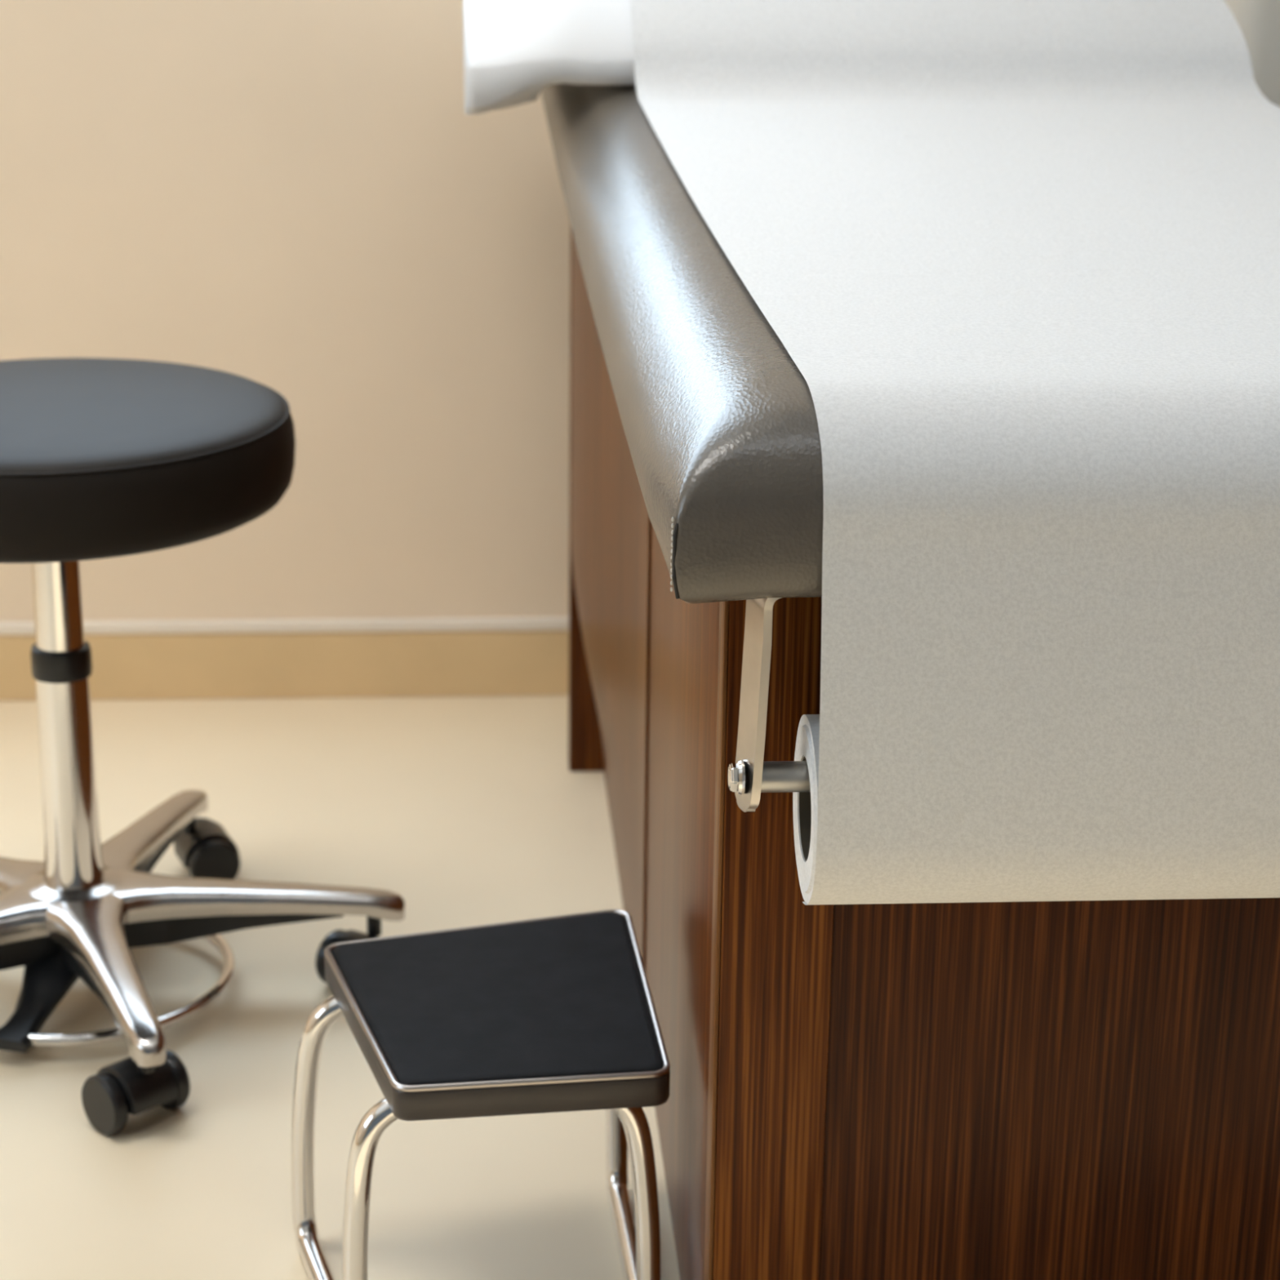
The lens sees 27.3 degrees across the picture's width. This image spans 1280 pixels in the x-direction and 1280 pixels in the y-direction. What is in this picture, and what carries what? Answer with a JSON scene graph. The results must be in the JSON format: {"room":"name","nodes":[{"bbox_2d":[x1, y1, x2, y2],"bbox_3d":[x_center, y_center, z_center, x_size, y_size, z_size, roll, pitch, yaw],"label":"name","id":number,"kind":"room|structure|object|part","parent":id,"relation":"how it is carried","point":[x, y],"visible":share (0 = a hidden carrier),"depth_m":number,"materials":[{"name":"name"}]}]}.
{"room":"examination room","nodes":[
{"label":"examination room","id":0,"kind":"room"},
{"bbox_2d":[0,0,570,621],"bbox_3d":[-0.244,-1.161,2.776,4.300,2.550,0.100,0,18,-4],"label":"wall","id":1,"kind":"structure","parent":0,"point":[301,200],"depth_m":2.96,"materials":[{"name":"beige paint"}]},
{"bbox_2d":[0,630,568,700],"bbox_3d":[-0.256,0.027,3.113,4.300,0.081,0.010,0,18,-4],"label":"baseboard","id":2,"kind":"structure","parent":1,"relation":"attached to","point":[450,663],"depth_m":3.10,"materials":[{"name":"beige wood"}]},
{"bbox_2d":[0,616,568,635],"bbox_3d":[-0.255,-0.018,3.096,4.300,0.015,0.012,0,18,-4],"label":"trim","id":3,"kind":"structure","parent":1,"relation":"attached to","point":[468,624],"depth_m":3.08,"materials":[{"name":"beige wood"}]},
{"bbox_2d":[0,694,679,1279],"bbox_3d":[-0.098,0.877,0.845,4.500,0.100,5.060,0,18,-4],"label":"floor","id":4,"kind":"structure","parent":0,"point":[472,811],"depth_m":2.31,"materials":[{"name":"beige plastic"}]},
{"bbox_2d":[0,357,404,1135],"bbox_3d":[-0.482,0.052,2.288,0.559,0.548,0.575,0,18,-4],"label":"stool","id":5,"kind":"object","parent":4,"relation":"on","point":[100,458],"visible":0.91,"depth_m":2.23,"materials":[{"name":"black leather"}]},
{"bbox_3d":[-0.631,0.207,2.409,0.272,0.041,0.096,11,21,29],"label":"arm","id":6,"kind":"part","parent":5,"relation":"part of","materials":[{"name":"metal"}]},
{"bbox_3d":[-0.615,0.264,2.238,0.272,0.041,0.096,-15,24,-39],"label":"arm","id":7,"kind":"part","parent":5,"relation":"part of","materials":[{"name":"metal"}]},
{"bbox_3d":[-0.518,0.301,2.277,0.060,0.051,0.134,5,19,12],"label":"foot lever","id":8,"kind":"part","parent":5,"relation":"part of","materials":[{"name":"black plastic"}]},
{"bbox_3d":[-0.438,0.278,2.201,0.096,0.041,0.272,-7,20,-22],"label":"arm","id":9,"kind":"part","parent":5,"relation":"part of","materials":[{"name":"metal"}]},
{"bbox_3d":[-0.494,-0.160,2.205,0.409,0.093,0.409,0,18,-4],"label":"seat","id":10,"kind":"part","parent":5,"relation":"part of","materials":[{"name":"black leather"}]},
{"bbox_3d":[-0.465,0.186,2.478,0.096,0.041,0.272,5,19,12],"label":"arm","id":11,"kind":"part","parent":5,"relation":"part of","materials":[{"name":"metal"}]},
{"bbox_3d":[-0.346,0.232,2.346,0.273,0.041,0.096,0,18,-4],"label":"arm","id":12,"kind":"part","parent":5,"relation":"part of","materials":[{"name":"metal"}]},
{"bbox_2d":[291,909,670,1279],"bbox_3d":[-0.121,0.356,1.890,0.265,0.232,0.278,0,18,-4],"label":"step stool","id":13,"kind":"object","parent":4,"relation":"on","point":[554,1014],"visible":1,"depth_m":1.82,"materials":[{"name":"black metal"}]},
{"bbox_3d":[-0.199,0.376,1.862,0.063,0.209,0.193,-5,19,-18],"label":"leg","id":14,"kind":"part","parent":13,"relation":"part of","materials":[{"name":"silver metal"}]},
{"bbox_3d":[-0.028,0.364,1.907,0.064,0.209,0.228,-1,18,-6],"label":"leg","id":15,"kind":"part","parent":13,"relation":"part of","materials":[{"name":"silver metal"}]},
{"bbox_2d":[540,83,1279,1279],"bbox_3d":[0.281,-0.054,2.233,0.693,0.803,1.517,0,18,-4],"label":"exam table","id":16,"kind":"object","parent":4,"relation":"on","point":[1082,1090],"visible":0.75,"depth_m":1.67,"materials":[{"name":"brown wood"}]},
{"bbox_2d":[463,0,635,115],"bbox_3d":[0.164,-0.608,2.592,0.672,0.174,0.447,0,18,-4],"label":"pillow","id":17,"kind":"object","parent":16,"relation":"on","point":[513,50],"visible":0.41,"depth_m":2.38,"materials":[{"name":"white fabric"}]},
{"bbox_3d":[0.234,-0.177,2.828,0.618,0.660,0.035,0,18,-4],"label":"panel","id":18,"kind":"part","parent":16,"relation":"part of","materials":[{"name":"brown wood"}]},
{"bbox_3d":[-0.018,-0.046,2.502,0.069,0.612,0.628,0,18,-4],"label":"panel","id":19,"kind":"part","parent":16,"relation":"part of","materials":[{"name":"brown wood"}]},
{"bbox_2d":[540,83,823,603],"bbox_3d":[0.261,-0.345,2.135,0.644,0.189,1.496,0,18,-4],"label":"cushion","id":20,"kind":"object","parent":16,"relation":"on","point":[718,418],"depth_m":1.58,"materials":[{"name":"grey leather"}]},
{"bbox_3d":[0.056,0.142,1.936,0.060,0.612,0.568,0,18,-4],"label":"panel","id":21,"kind":"part","parent":16,"relation":"part of","materials":[{"name":"brown wood"}]},
{"bbox_3d":[0.361,0.076,1.529,0.590,0.020,0.020,0,18,-4],"label":"rod","id":22,"kind":"part","parent":16,"relation":"part of","materials":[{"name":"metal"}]},
{"bbox_2d":[630,0,1279,905],"bbox_3d":[0.302,-0.282,2.068,0.573,0.486,1.364,0,18,-4],"label":"paper roll","id":23,"kind":"object","parent":16,"relation":"on","point":[1017,262],"visible":0.98,"depth_m":1.49,"materials":[{"name":"white paper"}]},
{"bbox_3d":[0.320,0.235,1.666,0.406,0.612,0.016,0,18,-4],"label":"panel","id":24,"kind":"part","parent":16,"relation":"part of","materials":[{"name":"brown wood"}]}
]}

